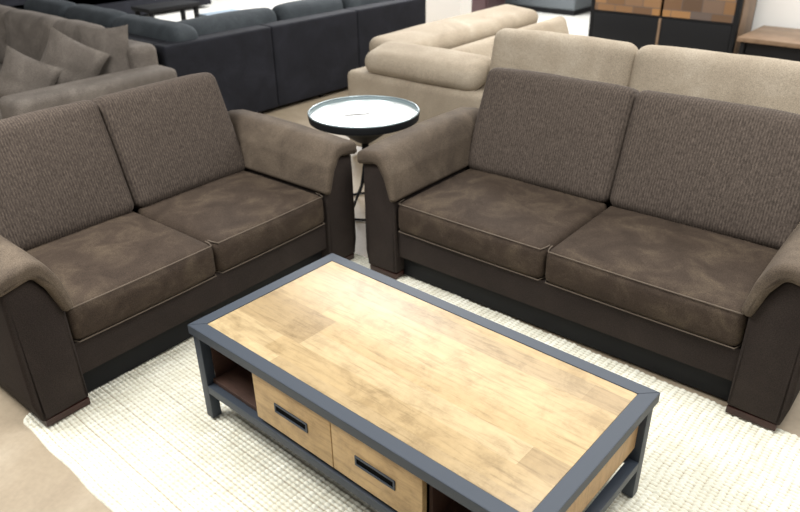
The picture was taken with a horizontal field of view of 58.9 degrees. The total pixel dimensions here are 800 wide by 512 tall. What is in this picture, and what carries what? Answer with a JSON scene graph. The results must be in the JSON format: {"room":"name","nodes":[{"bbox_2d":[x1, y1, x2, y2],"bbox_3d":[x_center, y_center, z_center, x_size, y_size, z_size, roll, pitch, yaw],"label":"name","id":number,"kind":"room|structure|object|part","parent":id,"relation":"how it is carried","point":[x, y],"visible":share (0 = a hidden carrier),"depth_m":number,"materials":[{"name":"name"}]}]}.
{"room":"store","nodes":[
{"label":"store","id":0,"kind":"room"},
{"bbox_2d":[0,0,799,511],"bbox_3d":[-0.496,-3.084,9.662,20.500,0.050,20.500,22,35,36],"label":"floor","id":1,"kind":"structure","parent":0,"point":[32,479],"depth_m":2.58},
{"bbox_2d":[0,5,176,119],"bbox_3d":[-3.096,-1.421,5.602,3.010,0.899,1.170,21,35,35],"label":"sofa","id":2,"kind":"object","parent":1,"relation":"on","point":[27,32],"visible":0.41,"depth_m":5.03,"materials":[{"name":"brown fabric"}]},
{"bbox_2d":[0,5,18,63],"bbox_3d":[-3.502,-1.931,6.141,0.812,0.488,0.288,21,35,35],"label":"cushion","id":3,"kind":"object","parent":2,"relation":"on","point":[3,9],"depth_m":5.85,"materials":[{"name":"beige fabric"}]},
{"bbox_2d":[0,45,62,97],"bbox_3d":[-2.510,-1.167,4.758,0.474,0.474,0.192,-4,28,-6],"label":"pillow","id":4,"kind":"object","parent":2,"relation":"on","point":[19,72],"visible":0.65,"depth_m":4.69,"materials":[{"name":"beige fabric"}]},
{"bbox_2d":[5,10,65,60],"bbox_3d":[-2.877,-1.692,5.668,0.814,0.487,0.286,21,35,35],"label":"cushion","id":5,"kind":"object","parent":2,"relation":"on","point":[27,32],"depth_m":5.52,"materials":[{"name":"beige fabric"}]},
{"bbox_2d":[40,26,109,84],"bbox_3d":[-2.275,-1.304,4.889,0.549,0.546,0.184,-12,30,-20],"label":"pillow","id":6,"kind":"object","parent":2,"relation":"on","point":[78,61],"visible":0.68,"depth_m":4.82,"materials":[{"name":"beige fabric"}]},
{"bbox_2d":[53,19,104,42],"bbox_3d":[-2.369,-1.500,5.284,0.503,0.488,0.286,21,35,35],"label":"cushion","id":7,"kind":"object","parent":2,"relation":"on","point":[68,27],"depth_m":5.12,"materials":[{"name":"beige fabric"}]},
{"bbox_3d":[-2.051,-0.920,4.863,0.270,0.570,1.160,21,35,35],"label":"arm","id":8,"kind":"part","parent":2,"relation":"part of","materials":[{"name":"beige fabric"}]},
{"bbox_2d":[76,24,130,75],"bbox_3d":[-2.089,-1.407,5.055,0.360,0.454,0.165,-2,28,-1],"label":"pillow","id":9,"kind":"object","parent":2,"relation":"on","point":[113,41],"visible":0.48,"depth_m":4.98,"materials":[{"name":"beige fabric"}]},
{"bbox_3d":[-2.875,-1.698,5.955,2.780,0.460,0.210,21,35,35],"label":"backrest","id":10,"kind":"part","parent":2,"relation":"part of","materials":[{"name":"beige fabric"}]},
{"bbox_2d":[0,0,210,14],"bbox_3d":[-4.569,-3.869,10.354,0.900,0.725,3.600,22,35,36],"label":"sofa","id":11,"kind":"object","parent":1,"relation":"on","point":[121,5],"visible":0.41,"depth_m":10.26,"materials":[{"name":"fabric"}]},
{"bbox_3d":[-4.322,-3.848,10.119,0.240,0.550,3.600,22,35,36],"label":"backrest","id":12,"kind":"part","parent":11,"relation":"part of","materials":[{"name":"fabric"}]},
{"bbox_2d":[131,0,200,19],"bbox_3d":[-2.984,-3.031,9.149,0.420,0.420,0.750,22,35,36],"label":"table","id":13,"kind":"object","parent":1,"relation":"on","point":[152,8],"visible":0.59,"depth_m":8.99,"materials":[{"name":"black paint"}]},
{"bbox_3d":[-2.889,-3.174,9.469,0.050,0.370,0.050,22,35,36],"label":"leg","id":14,"kind":"part","parent":13,"relation":"part of","materials":[{"name":"black paint"}]},
{"bbox_3d":[-2.649,-3.079,9.280,0.050,0.370,0.050,22,35,36],"label":"leg","id":15,"kind":"part","parent":13,"relation":"part of","materials":[{"name":"black paint"}]},
{"bbox_2d":[0,72,356,426],"bbox_3d":[-1.112,-0.207,3.202,0.939,0.934,1.736,20,35,34],"label":"sofa","id":16,"kind":"object","parent":1,"relation":"on","point":[129,218],"visible":1,"depth_m":3.06,"materials":[{"name":"brown suede"},{"name":"woven fabric"},{"name":"reddish-brown wood"}]},
{"bbox_3d":[-1.587,0.205,2.753,0.872,0.564,0.198,20,35,34],"label":"arm panel","id":17,"kind":"part","parent":16,"relation":"part of","materials":[{"name":"brown fabric"}]},
{"bbox_2d":[0,100,133,250],"bbox_3d":[-1.538,-0.335,3.044,0.310,0.546,0.665,20,35,34],"label":"cushion","id":18,"kind":"object","parent":16,"relation":"on","point":[65,172],"depth_m":3.01,"materials":[{"name":"brown fabric"}]},
{"bbox_2d":[26,211,215,339],"bbox_3d":[-1.220,0.049,2.959,0.642,0.198,0.658,20,35,34],"label":"seat cushion","id":19,"kind":"object","parent":16,"relation":"on","point":[116,269],"depth_m":2.85,"materials":[{"name":"brown fabric"}]},
{"bbox_2d":[91,72,244,208],"bbox_3d":[-1.121,-0.582,3.492,0.310,0.544,0.662,20,35,34],"label":"cushion","id":20,"kind":"object","parent":16,"relation":"on","point":[169,139],"depth_m":3.38,"materials":[{"name":"brown fabric"}]},
{"bbox_3d":[-0.802,0.138,3.102,0.035,0.143,1.354,20,35,34],"label":"rail","id":21,"kind":"part","parent":16,"relation":"part of","materials":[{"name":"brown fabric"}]},
{"bbox_2d":[137,170,323,270],"bbox_3d":[-0.805,-0.192,3.408,0.644,0.201,0.659,20,35,34],"label":"seat cushion","id":22,"kind":"object","parent":16,"relation":"on","point":[247,218],"depth_m":3.29,"materials":[{"name":"brown fabric"}]},
{"bbox_3d":[-0.627,-0.359,3.784,0.872,0.564,0.198,20,35,34],"label":"arm panel","id":23,"kind":"part","parent":16,"relation":"part of","materials":[{"name":"brown fabric"}]},
{"bbox_2d":[199,8,238,16],"bbox_3d":[-1.989,-2.743,8.612,0.750,0.380,0.500,22,35,36],"label":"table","id":24,"kind":"object","parent":1,"relation":"on","point":[232,9],"visible":0.03,"depth_m":8.65,"materials":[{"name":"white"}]},
{"bbox_2d":[17,0,425,112],"bbox_3d":[-1.799,-2.240,7.173,2.862,0.832,3.033,22,35,36],"label":"sofa","id":25,"kind":"object","parent":1,"relation":"on","point":[259,59],"visible":0.65,"depth_m":6.07,"materials":[{"name":"black fabric"}]},
{"bbox_2d":[24,0,76,17],"bbox_3d":[-3.316,-2.252,6.855,0.835,0.460,0.289,22,35,36],"label":"cushion","id":26,"kind":"object","parent":25,"relation":"on","point":[51,7],"depth_m":6.61,"materials":[{"name":"fabric"}]},
{"bbox_3d":[-2.806,-1.717,6.309,2.680,0.680,0.186,22,35,36],"label":"panel","id":27,"kind":"part","parent":25,"relation":"part of","materials":[{"name":"fabric"}]},
{"bbox_2d":[65,4,126,27],"bbox_3d":[-2.660,-1.991,6.340,0.883,0.454,0.292,22,35,36],"label":"cushion","id":28,"kind":"object","parent":25,"relation":"on","point":[104,17],"depth_m":6.13,"materials":[{"name":"fabric"}]},
{"bbox_2d":[113,14,197,41],"bbox_3d":[-1.962,-1.695,5.759,0.990,0.457,0.287,22,35,36],"label":"cushion","id":29,"kind":"object","parent":25,"relation":"on","point":[157,29],"depth_m":5.51,"materials":[{"name":"fabric"}]},
{"bbox_3d":[-1.459,-1.440,5.738,0.184,0.680,1.014,22,35,36],"label":"panel","id":30,"kind":"part","parent":25,"relation":"part of","materials":[{"name":"fabric"}]},
{"bbox_2d":[177,7,276,35],"bbox_3d":[-1.448,-1.793,5.928,0.280,0.455,1.040,22,35,36],"label":"cushion","id":31,"kind":"object","parent":25,"relation":"on","point":[245,18],"depth_m":5.80,"materials":[{"name":"fabric"}]},
{"bbox_2d":[272,0,342,20],"bbox_3d":[-0.833,-2.131,6.545,0.278,0.457,0.779,22,35,36],"label":"cushion","id":32,"kind":"object","parent":25,"relation":"on","point":[299,8],"depth_m":6.33,"materials":[{"name":"fabric"}]},
{"bbox_3d":[-0.789,-1.807,6.407,0.184,0.680,1.012,22,35,36],"label":"panel","id":33,"kind":"part","parent":25,"relation":"part of","materials":[{"name":"fabric"}]},
{"bbox_2d":[341,0,388,8],"bbox_3d":[-0.279,-2.438,7.095,0.280,0.460,0.843,22,35,36],"label":"cushion","id":34,"kind":"object","parent":25,"relation":"on","point":[346,3],"depth_m":6.77,"materials":[{"name":"fabric"}]},
{"bbox_3d":[-0.122,-2.171,7.071,0.184,0.680,1.002,22,35,36],"label":"panel","id":35,"kind":"part","parent":25,"relation":"part of","materials":[{"name":"fabric"}]},
{"bbox_2d":[308,95,419,220],"bbox_3d":[-0.203,-0.569,4.200,0.642,0.605,0.642,22,35,36],"label":"side table","id":36,"kind":"object","parent":1,"relation":"on","point":[363,119],"visible":0.8,"depth_m":4.05,"materials":[{"name":"black paint"}]},
{"bbox_3d":[-0.264,-0.394,4.196,0.030,0.300,0.203,22,35,36],"label":"leg","id":37,"kind":"part","parent":36,"relation":"part of","materials":[{"name":"black paint"}]},
{"bbox_2d":[308,96,419,143],"bbox_3d":[-0.206,-0.751,4.103,0.642,0.182,0.642,22,35,36],"label":"tray","id":38,"kind":"object","parent":36,"relation":"on","point":[363,119],"depth_m":4.04,"materials":[{"name":"white paint"}]},
{"bbox_2d":[23,253,799,511],"bbox_3d":[0.120,0.676,2.480,2.585,0.012,1.773,22,35,36],"label":"rug","id":39,"kind":"object","parent":1,"relation":"on","point":[66,438],"visible":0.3,"depth_m":2.46,"materials":[{"name":"beige fabric"}]},
{"bbox_2d":[187,253,659,511],"bbox_3d":[0.019,0.499,2.376,1.400,0.402,0.698,22,35,36],"label":"coffee table","id":40,"kind":"object","parent":39,"relation":"on","point":[408,398],"visible":1,"depth_m":2.15,"materials":[{"name":"beige wood"}]},
{"bbox_3d":[-0.697,0.430,2.569,0.038,0.366,0.038,22,35,36],"label":"leg","id":41,"kind":"part","parent":40,"relation":"part of","materials":[{"name":"grey metal"}]},
{"bbox_3d":[-0.344,0.508,2.227,0.156,0.036,0.004,22,35,36],"label":"handle","id":42,"kind":"part","parent":40,"relation":"part of","materials":[{"name":"grey metal"}]},
{"bbox_3d":[-0.336,0.504,2.235,0.364,0.192,0.020,22,35,36],"label":"drawer","id":43,"kind":"part","parent":40,"relation":"part of","materials":[{"name":"brown wood"}]},
{"bbox_3d":[-0.193,0.673,2.194,1.306,0.034,0.034,22,35,36],"label":"rail","id":44,"kind":"part","parent":40,"relation":"part of","materials":[{"name":"grey metal"}]},
{"bbox_3d":[-0.073,0.616,2.014,0.156,0.036,0.004,22,35,36],"label":"handle","id":45,"kind":"part","parent":40,"relation":"part of","materials":[{"name":"grey metal"}]},
{"bbox_3d":[-0.065,0.612,2.022,0.350,0.192,0.020,22,35,36],"label":"drawer","id":46,"kind":"part","parent":40,"relation":"part of","materials":[{"name":"brown wood"}]},
{"bbox_3d":[0.515,0.624,1.947,0.016,0.166,0.604,22,35,36],"label":"panel","id":47,"kind":"part","parent":40,"relation":"part of","materials":[{"name":"brown wood"}]},
{"bbox_3d":[0.526,0.758,2.009,0.034,0.034,0.604,22,35,36],"label":"rail","id":48,"kind":"part","parent":40,"relation":"part of","materials":[{"name":"grey metal"}]},
{"bbox_3d":[0.736,0.599,2.199,0.038,0.366,0.038,22,35,36],"label":"leg","id":49,"kind":"part","parent":40,"relation":"part of","materials":[{"name":"grey metal"}]},
{"bbox_2d":[471,0,504,11],"bbox_3d":[1.010,-4.084,10.268,0.950,1.100,0.490,22,35,36],"label":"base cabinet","id":50,"kind":"object","parent":1,"relation":"on","point":[477,5],"visible":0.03,"depth_m":10.11,"materials":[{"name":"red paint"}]},
{"bbox_3d":[1.040,-3.965,9.978,0.452,0.980,0.018,22,35,36],"label":"door","id":51,"kind":"part","parent":50,"relation":"part of","materials":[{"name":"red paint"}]},
{"bbox_2d":[505,0,591,15],"bbox_3d":[2.271,-3.963,10.679,1.240,0.460,0.740,22,35,36],"label":"ottoman","id":52,"kind":"object","parent":1,"relation":"on","point":[562,7],"visible":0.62,"depth_m":10.36,"materials":[{"name":"grey fabric"}]},
{"bbox_3d":[2.271,-3.990,10.665,1.240,0.400,0.740,22,35,36],"label":"seat","id":53,"kind":"part","parent":52,"relation":"part of","materials":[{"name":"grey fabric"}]},
{"bbox_2d":[348,4,799,146],"bbox_3d":[1.561,-1.245,5.023,3.411,0.975,2.511,20,34,34],"label":"sofa","id":54,"kind":"object","parent":1,"relation":"on","point":[442,66],"visible":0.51,"depth_m":4.20,"materials":[{"name":"beige fabric"}]},
{"bbox_3d":[0.958,-0.768,4.235,3.200,0.309,0.299,20,34,34],"label":"backrest","id":55,"kind":"part","parent":54,"relation":"part of","materials":[{"name":"beige fabric"}]},
{"bbox_2d":[451,36,494,57],"bbox_3d":[0.598,-1.499,5.510,0.284,0.336,0.900,20,34,34],"label":"cushion","id":56,"kind":"object","parent":54,"relation":"on","point":[484,47],"depth_m":5.37,"materials":[{"name":"beige fabric"}]},
{"bbox_2d":[518,16,568,33],"bbox_3d":[1.177,-1.845,6.143,0.284,0.336,0.930,20,34,34],"label":"cushion","id":57,"kind":"object","parent":54,"relation":"on","point":[558,24],"depth_m":6.15,"materials":[{"name":"beige fabric"}]},
{"bbox_2d":[357,67,799,430],"bbox_3d":[0.861,-0.218,3.150,2.001,0.936,0.939,21,35,35],"label":"sofa","id":58,"kind":"object","parent":1,"relation":"on","point":[655,231],"visible":1,"depth_m":3.00,"materials":[{"name":"brown fabric"}]},
{"bbox_3d":[0.176,-0.343,3.725,0.198,0.564,0.872,21,35,35],"label":"arm panel","id":59,"kind":"part","parent":58,"relation":"part of","materials":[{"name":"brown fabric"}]},
{"bbox_2d":[398,169,606,277],"bbox_3d":[0.480,-0.184,3.346,0.790,0.200,0.641,21,35,35],"label":"seat cushion","id":60,"kind":"object","parent":58,"relation":"on","point":[505,223],"depth_m":3.21,"materials":[{"name":"brown fabric"}]},
{"bbox_2d":[468,67,638,202],"bbox_3d":[0.731,-0.607,3.472,0.797,0.546,0.310,21,35,35],"label":"cushion","id":61,"kind":"object","parent":58,"relation":"on","point":[559,134],"depth_m":3.36,"materials":[{"name":"brown fabric"}]},
{"bbox_3d":[0.613,0.161,3.008,1.619,0.143,0.035,21,35,35],"label":"rail","id":62,"kind":"part","parent":58,"relation":"part of","materials":[{"name":"brown fabric"}]},
{"bbox_2d":[545,205,777,345],"bbox_3d":[1.086,0.041,2.893,0.789,0.197,0.643,21,35,35],"label":"seat cushion","id":63,"kind":"object","parent":58,"relation":"on","point":[689,279],"depth_m":2.76,"materials":[{"name":"brown fabric"}]},
{"bbox_2d":[610,90,799,249],"bbox_3d":[1.339,-0.378,3.021,0.796,0.547,0.310,21,35,35],"label":"cushion","id":64,"kind":"object","parent":58,"relation":"on","point":[729,170],"depth_m":2.94,"materials":[{"name":"brown fabric"}]},
{"bbox_3d":[1.546,0.170,2.708,0.198,0.564,0.872,21,35,35],"label":"arm panel","id":65,"kind":"part","parent":58,"relation":"part of","materials":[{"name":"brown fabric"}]},
{"bbox_2d":[588,0,756,53],"bbox_3d":[2.914,-2.763,7.621,1.627,1.180,0.535,22,35,36],"label":"sideboard","id":66,"kind":"object","parent":1,"relation":"on","point":[710,25],"visible":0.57,"depth_m":7.45,"materials":[{"name":"black paint"}]},
{"bbox_3d":[2.606,-2.554,7.979,0.751,0.359,0.400,22,35,36],"label":"drawer","id":67,"kind":"part","parent":66,"relation":"part of","materials":[{"name":"black paint"}]},
{"bbox_3d":[2.475,-2.977,7.598,0.751,0.699,0.030,22,35,36],"label":"door","id":68,"kind":"part","parent":66,"relation":"part of","materials":[{"name":"wood"}]},
{"bbox_3d":[3.185,-2.324,7.525,0.726,0.359,0.400,22,35,36],"label":"drawer","id":69,"kind":"part","parent":66,"relation":"part of","materials":[{"name":"black paint"}]},
{"bbox_3d":[3.053,-2.748,7.144,0.726,0.699,0.030,22,35,36],"label":"door","id":70,"kind":"part","parent":66,"relation":"part of","materials":[{"name":"wood"}]},
{"bbox_3d":[3.525,-2.525,7.150,0.012,1.060,0.380,22,35,36],"label":"panel","id":71,"kind":"part","parent":66,"relation":"part of","materials":[{"name":"brown wood"}]},
{"bbox_2d":[737,25,799,61],"bbox_3d":[4.230,-1.804,6.625,1.900,0.375,0.780,22,35,36],"label":"table","id":72,"kind":"object","parent":1,"relation":"on","point":[763,41],"visible":0.59,"depth_m":6.79,"materials":[{"name":"brown wood"}]},
{"bbox_3d":[4.231,-1.787,6.634,1.840,0.335,0.720,22,35,36],"label":"frame","id":73,"kind":"part","parent":72,"relation":"part of","materials":[{"name":"black paint"}]},
{"bbox_3d":[3.748,-1.982,6.912,0.570,0.225,0.550,22,35,36],"label":"drawer","id":74,"kind":"part","parent":72,"relation":"part of","materials":[{"name":"black paint"}]},
{"bbox_2d":[426,0,471,22],"bbox_3d":[0.554,-4.072,8.005,0.560,3.210,0.220,22,35,36],"label":"wall pillar","id":75,"kind":"structure","parent":0,"point":[436,10],"depth_m":8.47,"materials":[{"name":"white paint"}]},
{"bbox_2d":[751,0,799,30],"bbox_3d":[5.588,-2.870,5.559,6.400,3.210,0.120,22,35,36],"label":"wall","id":76,"kind":"structure","parent":0,"point":[777,13],"depth_m":7.34,"materials":[{"name":"white paint"}]}
]}

